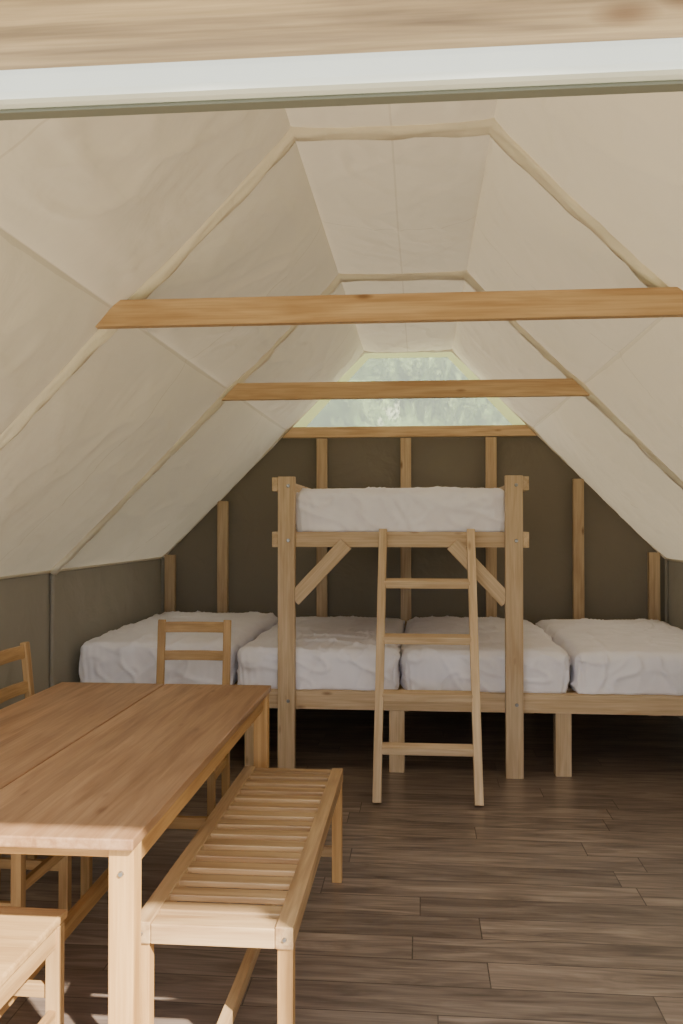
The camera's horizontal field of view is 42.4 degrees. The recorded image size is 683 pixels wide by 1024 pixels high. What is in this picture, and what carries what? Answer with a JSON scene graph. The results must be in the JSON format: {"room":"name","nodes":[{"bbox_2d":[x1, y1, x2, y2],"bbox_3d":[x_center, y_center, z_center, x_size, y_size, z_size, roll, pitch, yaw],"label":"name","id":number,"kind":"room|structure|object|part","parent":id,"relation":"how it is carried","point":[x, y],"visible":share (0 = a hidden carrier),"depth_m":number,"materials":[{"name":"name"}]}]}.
{"room":"dormitory","nodes":[
{"label":"dormitory","id":0,"kind":"room"},
{"bbox_2d":[0,559,161,708],"bbox_3d":[-1.750,0.920,4.235,0.025,1.185,6.150,0,-1,5],"label":"wall","id":1,"kind":"structure","parent":0,"point":[90,603],"depth_m":5.35,"materials":[{"name":"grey fabric"}]},
{"bbox_2d":[0,91,682,576],"bbox_3d":[0.265,-0.512,4.076,4.060,1.675,6.150,0,-1,5],"label":"ceiling","id":2,"kind":"structure","parent":0,"point":[91,208],"depth_m":3.54,"materials":[{"name":"beige fabric"}]},
{"bbox_2d":[0,557,682,578],"bbox_3d":[0.265,0.327,4.063,4.079,0.023,6.110,0,-1,5],"label":"canvas seam","id":3,"kind":"object","parent":2,"relation":"attached to","point":[668,559],"visible":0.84,"depth_m":5.54,"materials":[{"name":"beige fabric"}]},
{"bbox_2d":[95,287,682,328],"bbox_3d":[0.172,-0.705,3.048,2.113,0.094,0.040,0,-1,5],"label":"ceiling beam","id":4,"kind":"structure","parent":2,"relation":"attached to","point":[655,302],"depth_m":3.03,"materials":[{"name":"brown wood"}]},
{"bbox_2d":[222,378,589,400],"bbox_3d":[0.337,-0.678,4.880,2.031,0.094,0.040,0,-1,5],"label":"ceiling beam","id":5,"kind":"structure","parent":2,"relation":"attached to","point":[564,387],"depth_m":4.86,"materials":[{"name":"brown wood"}]},
{"bbox_2d":[0,708,682,1023],"bbox_3d":[0.265,1.570,4.045,4.200,0.120,6.350,0,-1,5],"label":"floor","id":6,"kind":"structure","parent":0,"point":[553,899],"depth_m":3.46,"materials":[{"name":"laminate"}]},
{"bbox_2d":[0,906,66,1023],"bbox_3d":[-0.932,1.011,2.079,0.396,0.941,0.476,0,-1,6],"label":"bench","id":7,"kind":"object","parent":6,"relation":"on","point":[28,936],"visible":1,"depth_m":2.21,"materials":[{"name":"brown wood"}]},
{"bbox_3d":[-0.927,1.043,2.126,0.390,0.022,0.380,0,-1,6],"label":"seat","id":8,"kind":"part","parent":7,"relation":"part of","materials":[{"name":"brown wood"}]},
{"bbox_3d":[-0.734,1.270,2.253,0.036,0.428,0.036,0,-1,6],"label":"leg","id":9,"kind":"part","parent":7,"relation":"part of","materials":[{"name":"brown wood"}]},
{"bbox_2d":[0,854,71,912],"bbox_3d":[-1.231,1.026,3.078,0.476,0.941,0.396,0,-1,7],"label":"dining chair","id":10,"kind":"object","parent":6,"relation":"on","point":[18,864],"visible":0.26,"depth_m":3.07,"materials":[{"name":"brown wood"}]},
{"bbox_3d":[-1.056,1.279,2.874,0.036,0.428,0.036,0,-1,7],"label":"leg","id":11,"kind":"part","parent":10,"relation":"part of","materials":[{"name":"brown wood"}]},
{"bbox_3d":[-1.014,1.284,3.228,0.036,0.428,0.036,0,-1,7],"label":"leg","id":12,"kind":"part","parent":10,"relation":"part of","materials":[{"name":"brown wood"}]},
{"bbox_2d":[0,642,91,897],"bbox_3d":[-1.181,1.034,3.635,0.476,0.941,0.396,0,-1,4],"label":"dining chair","id":13,"kind":"object","parent":6,"relation":"on","point":[22,652],"visible":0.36,"depth_m":3.72,"materials":[{"name":"brown wood"}]},
{"bbox_3d":[-1.398,0.604,3.656,0.041,0.055,0.360,0,-1,4],"label":"rail","id":14,"kind":"part","parent":13,"relation":"part of","materials":[{"name":"brown wood"}]},
{"bbox_3d":[-1.382,0.754,3.653,0.040,0.050,0.360,0,-1,4],"label":"rail","id":15,"kind":"part","parent":13,"relation":"part of","materials":[{"name":"brown wood"}]},
{"bbox_3d":[-1.355,0.812,3.829,0.030,0.493,0.040,-6,-1,4],"label":"post","id":16,"kind":"part","parent":13,"relation":"part of","materials":[{"name":"brown wood"}]},
{"bbox_3d":[-1.336,1.272,3.820,0.034,0.470,0.040,2,-1,4],"label":"leg","id":17,"kind":"part","parent":13,"relation":"part of","materials":[{"name":"brown wood"}]},
{"bbox_3d":[-0.996,1.287,3.440,0.036,0.428,0.036,0,-1,4],"label":"leg","id":18,"kind":"part","parent":13,"relation":"part of","materials":[{"name":"brown wood"}]},
{"bbox_2d":[0,682,270,1023],"bbox_3d":[-0.863,1.121,2.958,0.952,0.745,1.910,0,-1,5],"label":"dining table","id":19,"kind":"object","parent":6,"relation":"on","point":[87,769],"visible":0.94,"depth_m":2.59,"materials":[{"name":"brown wood"}]},
{"bbox_3d":[-0.497,1.121,2.019,0.060,0.719,0.060,0,-1,5],"label":"leg","id":20,"kind":"part","parent":19,"relation":"part of","materials":[{"name":"brown wood"}]},
{"bbox_3d":[-0.348,1.147,3.823,0.060,0.719,0.060,0,-1,5],"label":"leg","id":21,"kind":"part","parent":19,"relation":"part of","materials":[{"name":"brown wood"}]},
{"bbox_2d":[164,555,175,611],"bbox_3d":[-1.408,0.955,7.231,0.085,1.205,0.050,0,-1,5],"label":"stud","id":22,"kind":"object","parent":6,"relation":"on","point":[170,560],"visible":0.45,"depth_m":7.21,"materials":[{"name":"brown wood"}]},
{"bbox_2d":[156,619,230,815],"bbox_3d":[-0.803,1.047,4.523,0.396,0.941,0.476,0,-1,3],"label":"dining chair","id":23,"kind":"object","parent":6,"relation":"on","point":[224,627],"visible":0.44,"depth_m":4.71,"materials":[{"name":"brown wood"}]},
{"bbox_3d":[-0.970,0.825,4.723,0.040,0.493,0.030,0,-7,3],"label":"post","id":24,"kind":"part","parent":23,"relation":"part of","materials":[{"name":"brown wood"}]},
{"bbox_3d":[-0.791,0.770,4.728,0.360,0.050,0.040,0,-1,3],"label":"rail","id":25,"kind":"part","parent":23,"relation":"part of","materials":[{"name":"brown wood"}]},
{"bbox_3d":[-0.790,0.621,4.746,0.360,0.055,0.041,0,-1,3],"label":"rail","id":26,"kind":"part","parent":23,"relation":"part of","materials":[{"name":"brown wood"}]},
{"bbox_3d":[-0.637,1.300,4.311,0.036,0.428,0.036,0,-1,3],"label":"leg","id":27,"kind":"part","parent":23,"relation":"part of","materials":[{"name":"brown wood"}]},
{"bbox_3d":[-0.616,1.284,4.676,0.040,0.470,0.034,0,1,3],"label":"leg","id":28,"kind":"part","parent":23,"relation":"part of","materials":[{"name":"brown wood"}]},
{"bbox_3d":[-0.615,0.825,4.701,0.040,0.493,0.030,0,-7,3],"label":"post","id":29,"kind":"part","parent":23,"relation":"part of","materials":[{"name":"brown wood"}]},
{"bbox_2d":[217,501,228,612],"bbox_3d":[-0.970,0.734,7.196,0.085,1.645,0.050,0,-1,5],"label":"stud","id":30,"kind":"object","parent":6,"relation":"on","point":[222,506],"visible":0.56,"depth_m":7.18,"materials":[{"name":"brown wood"}]},
{"bbox_2d":[141,766,342,1023],"bbox_3d":[-0.261,1.268,2.914,0.410,0.450,1.446,0,-1,5],"label":"slatted bench","id":31,"kind":"object","parent":6,"relation":"on","point":[281,817],"visible":0.98,"depth_m":2.56,"materials":[{"name":"brown wood"}]},
{"bbox_3d":[-0.503,1.286,2.245,0.040,0.394,0.042,0,-1,5],"label":"leg","id":32,"kind":"part","parent":31,"relation":"part of","materials":[{"name":"brown wood"}]},
{"bbox_3d":[-0.442,1.071,2.935,0.046,0.055,1.440,0,-1,5],"label":"rail","id":33,"kind":"part","parent":31,"relation":"part of","materials":[{"name":"brown wood"}]},
{"bbox_3d":[-0.321,1.063,2.232,0.316,0.050,0.058,0,-1,5],"label":"rail","id":34,"kind":"part","parent":31,"relation":"part of","materials":[{"name":"brown wood"}]},
{"bbox_3d":[-0.139,1.286,2.213,0.040,0.394,0.042,0,-1,5],"label":"leg","id":35,"kind":"part","parent":31,"relation":"part of","materials":[{"name":"brown wood"}]},
{"bbox_3d":[-0.200,1.084,3.607,0.316,0.050,0.058,0,-1,5],"label":"rail","id":36,"kind":"part","parent":31,"relation":"part of","materials":[{"name":"brown wood"}]},
{"bbox_3d":[-0.079,1.071,2.904,0.046,0.055,1.440,0,-1,5],"label":"rail","id":37,"kind":"part","parent":31,"relation":"part of","materials":[{"name":"brown wood"}]},
{"bbox_3d":[-0.018,1.306,3.587,0.040,0.394,0.042,0,-1,5],"label":"leg","id":38,"kind":"part","parent":31,"relation":"part of","materials":[{"name":"brown wood"}]},
{"bbox_2d":[316,438,327,616],"bbox_3d":[-0.158,0.481,7.126,0.085,2.150,0.050,0,-1,5],"label":"stud","id":39,"kind":"object","parent":6,"relation":"on","point":[322,444],"visible":0.45,"depth_m":7.11,"materials":[{"name":"brown wood"}]},
{"bbox_2d":[0,118,668,449],"bbox_3d":[0.180,0.047,3.096,4.109,2.898,0.086,0,-1,5],"label":"rib","id":40,"kind":"object","parent":6,"relation":"on","point":[490,126],"visible":0.59,"depth_m":3.12,"materials":[{"name":"fabric"}]},
{"bbox_2d":[50,270,682,686],"bbox_3d":[0.341,0.073,4.908,4.106,2.899,0.084,0,-1,5],"label":"rib","id":41,"kind":"object","parent":6,"relation":"on","point":[464,275],"visible":0.46,"depth_m":4.96,"materials":[{"name":"fabric"}]},
{"bbox_2d":[272,475,528,778],"bbox_3d":[0.419,0.672,6.056,1.490,1.735,1.942,0,-1,5],"label":"bunk bed","id":42,"kind":"object","parent":6,"relation":"on","point":[341,519],"visible":0.99,"depth_m":5.16,"materials":[{"name":"brown wood"}]},
{"bbox_3d":[-0.305,0.176,6.135,0.034,0.090,1.930,0,-1,5],"label":"rail","id":43,"kind":"part","parent":42,"relation":"part of","materials":[{"name":"brown wood"}]},
{"bbox_3d":[-0.322,0.659,5.180,0.100,1.735,0.050,0,-1,5],"label":"post","id":44,"kind":"part","parent":42,"relation":"part of","materials":[{"name":"brown wood"}]},
{"bbox_3d":[-0.305,-0.149,6.140,0.034,0.080,1.930,0,-1,5],"label":"guard rail","id":45,"kind":"part","parent":42,"relation":"part of","materials":[{"name":"brown wood"}]},
{"bbox_3d":[0.339,0.162,5.175,1.420,0.090,0.038,0,-1,5],"label":"rail","id":46,"kind":"part","parent":42,"relation":"part of","materials":[{"name":"brown wood"}]},
{"bbox_3d":[0.427,-0.015,6.091,1.327,0.298,1.857,0,-1,5],"label":"bunk mattress","id":47,"kind":"part","parent":42,"relation":"part of","materials":[{"name":"white fabric"}]},
{"bbox_3d":[0.993,0.658,5.062,0.100,1.735,0.050,0,-1,5],"label":"post","id":48,"kind":"part","parent":42,"relation":"part of","materials":[{"name":"brown wood"}]},
{"bbox_3d":[1.145,-0.151,6.010,0.034,0.080,1.930,0,-1,5],"label":"guard rail","id":49,"kind":"part","parent":42,"relation":"part of","materials":[{"name":"brown wood"}]},
{"bbox_3d":[1.145,0.174,6.005,0.034,0.090,1.930,0,-1,5],"label":"rail","id":50,"kind":"part","parent":42,"relation":"part of","materials":[{"name":"brown wood"}]},
{"bbox_2d":[400,438,410,626],"bbox_3d":[0.517,0.480,7.066,0.085,2.150,0.050,0,-1,5],"label":"stud","id":51,"kind":"object","parent":6,"relation":"on","point":[405,443],"visible":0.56,"depth_m":7.04,"materials":[{"name":"brown wood"}]},
{"bbox_2d":[161,349,668,623],"bbox_3d":[0.536,0.117,7.080,4.079,2.876,0.041,0,-1,5],"label":"rib","id":52,"kind":"object","parent":6,"relation":"on","point":[451,350],"visible":0.35,"depth_m":7.10,"materials":[{"name":"fabric"}]},
{"bbox_2d":[372,529,483,805],"bbox_3d":[0.467,0.806,4.796,0.569,1.429,0.555,0,-1,5],"label":"ladder","id":53,"kind":"object","parent":6,"relation":"on","point":[474,750],"visible":1,"depth_m":4.74,"materials":[{"name":"brown wood"}]},
{"bbox_3d":[0.212,0.807,4.819,0.045,1.496,0.060,0,-20,5],"label":"rail","id":54,"kind":"part","parent":53,"relation":"part of","materials":[{"name":"brown wood"}]},
{"bbox_3d":[0.722,0.806,4.773,0.045,1.496,0.060,-1,-20,5],"label":"rail","id":55,"kind":"part","parent":53,"relation":"part of","materials":[{"name":"brown wood"}]},
{"bbox_2d":[234,680,682,776],"bbox_3d":[0.445,1.303,6.056,4.000,0.474,1.840,0,-1,5],"label":"platform","id":56,"kind":"object","parent":6,"relation":"on","point":[562,705],"visible":0.15,"depth_m":5.09,"materials":[{"name":"brown wood"}]},
{"bbox_2d":[79,611,277,684],"bbox_3d":[-1.056,0.910,6.202,1.009,0.314,1.867,0,-1,5],"label":"mattress","id":57,"kind":"object","parent":56,"relation":"on","point":[128,653],"visible":0.84,"depth_m":5.33,"materials":[{"name":"white fabric"}]},
{"bbox_3d":[-0.528,1.346,5.279,0.090,0.365,0.090,0,-1,5],"label":"leg","id":58,"kind":"part","parent":56,"relation":"part of","materials":[{"name":"brown wood"}]},
{"bbox_2d":[236,616,404,690],"bbox_3d":[-0.068,0.922,6.120,1.015,0.287,1.870,0,-1,5],"label":"mattress","id":59,"kind":"object","parent":56,"relation":"on","point":[338,652],"visible":0.75,"depth_m":5.24,"materials":[{"name":"white fabric"}]},
{"bbox_3d":[0.328,1.345,5.202,0.090,0.365,0.090,0,-1,5],"label":"leg","id":60,"kind":"part","parent":56,"relation":"part of","materials":[{"name":"brown wood"}]},
{"bbox_2d":[399,616,570,693],"bbox_3d":[0.920,0.920,6.035,1.013,0.290,1.880,0,-1,5],"label":"mattress","id":61,"kind":"object","parent":56,"relation":"on","point":[546,668],"visible":0.7,"depth_m":5.15,"materials":[{"name":"white fabric"}]},
{"bbox_3d":[1.284,1.343,5.116,0.090,0.365,0.090,0,-1,5],"label":"leg","id":62,"kind":"part","parent":56,"relation":"part of","materials":[{"name":"brown wood"}]},
{"bbox_2d":[535,618,682,695],"bbox_3d":[1.914,0.918,5.939,1.013,0.291,1.847,0,-1,5],"label":"mattress","id":63,"kind":"object","parent":56,"relation":"on","point":[637,656],"visible":0.88,"depth_m":5.11,"materials":[{"name":"white fabric"}]},
{"bbox_2d":[485,437,496,616],"bbox_3d":[1.192,0.479,7.005,0.085,2.150,0.050,0,-1,5],"label":"stud","id":64,"kind":"object","parent":6,"relation":"on","point":[490,442],"visible":0.51,"depth_m":6.99,"materials":[{"name":"brown wood"}]},
{"bbox_2d":[572,479,584,618],"bbox_3d":[1.869,0.646,6.942,0.085,1.815,0.050,0,-1,5],"label":"stud","id":65,"kind":"object","parent":6,"relation":"on","point":[577,484],"visible":0.55,"depth_m":6.92,"materials":[{"name":"brown wood"}]},
{"bbox_2d":[647,552,659,620],"bbox_3d":[2.447,0.935,6.886,0.085,1.235,0.050,0,-1,5],"label":"stud","id":66,"kind":"object","parent":6,"relation":"on","point":[653,557],"visible":0.45,"depth_m":6.87,"materials":[{"name":"brown wood"}]},
{"bbox_2d":[0,0,682,69],"bbox_3d":[-0.013,-0.576,0.984,2.170,0.180,0.060,0,-1,5],"label":"wooden beam","id":67,"kind":"structure","parent":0,"point":[34,34],"depth_m":0.96,"materials":[{"name":"brown wood"}]},
{"bbox_2d":[0,38,682,109],"bbox_3d":[-0.017,-0.464,0.937,2.130,0.036,0.030,0,-1,5],"label":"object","id":68,"kind":"structure","parent":67,"relation":"attached to","point":[644,60],"depth_m":0.92,"materials":[{"name":"white plastic"}]},
{"bbox_2d":[0,80,682,120],"bbox_3d":[-0.016,-0.444,0.950,2.130,0.004,0.018,0,-1,5],"label":"door track","id":69,"kind":"object","parent":68,"relation":"attached to","point":[672,85],"visible":1,"depth_m":0.94,"materials":[{"name":"grey metal"}]},
{"bbox_2d":[164,436,664,624],"bbox_3d":[0.540,0.443,7.126,4.080,2.225,0.032,0,-1,5],"label":"wall","id":70,"kind":"structure","parent":0,"point":[615,554],"depth_m":7.13,"materials":[{"name":"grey fabric"}]},
{"bbox_2d":[282,425,536,437],"bbox_3d":[0.533,-0.645,7.071,2.032,0.085,0.050,0,-1,5],"label":"ceiling beam","id":71,"kind":"structure","parent":70,"relation":"attached to","point":[472,430],"depth_m":7.05,"materials":[{"name":"brown wood"}]},
{"bbox_2d":[293,352,525,426],"bbox_3d":[0.540,-0.987,7.151,1.980,0.635,0.001,0,-1,5],"label":"window frame","id":72,"kind":"structure","parent":70,"relation":"in","point":[500,406],"depth_m":7.15,"materials":[{"name":"fabric"}]},
{"bbox_2d":[306,357,511,426],"bbox_3d":[0.541,-0.976,7.156,1.725,0.555,0.001,0,-1,5],"label":"window","id":73,"kind":"structure","parent":72,"relation":"attached to","point":[419,411],"depth_m":7.15,"materials":[{"name":"clear plastic"}]},
{"bbox_2d":[668,561,682,719],"bbox_3d":[2.284,0.915,3.873,0.016,1.185,6.150,0,-1,5],"label":"wall","id":74,"kind":"structure","parent":0,"point":[675,569],"depth_m":6.69,"materials":[{"name":"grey fabric"}]}
]}

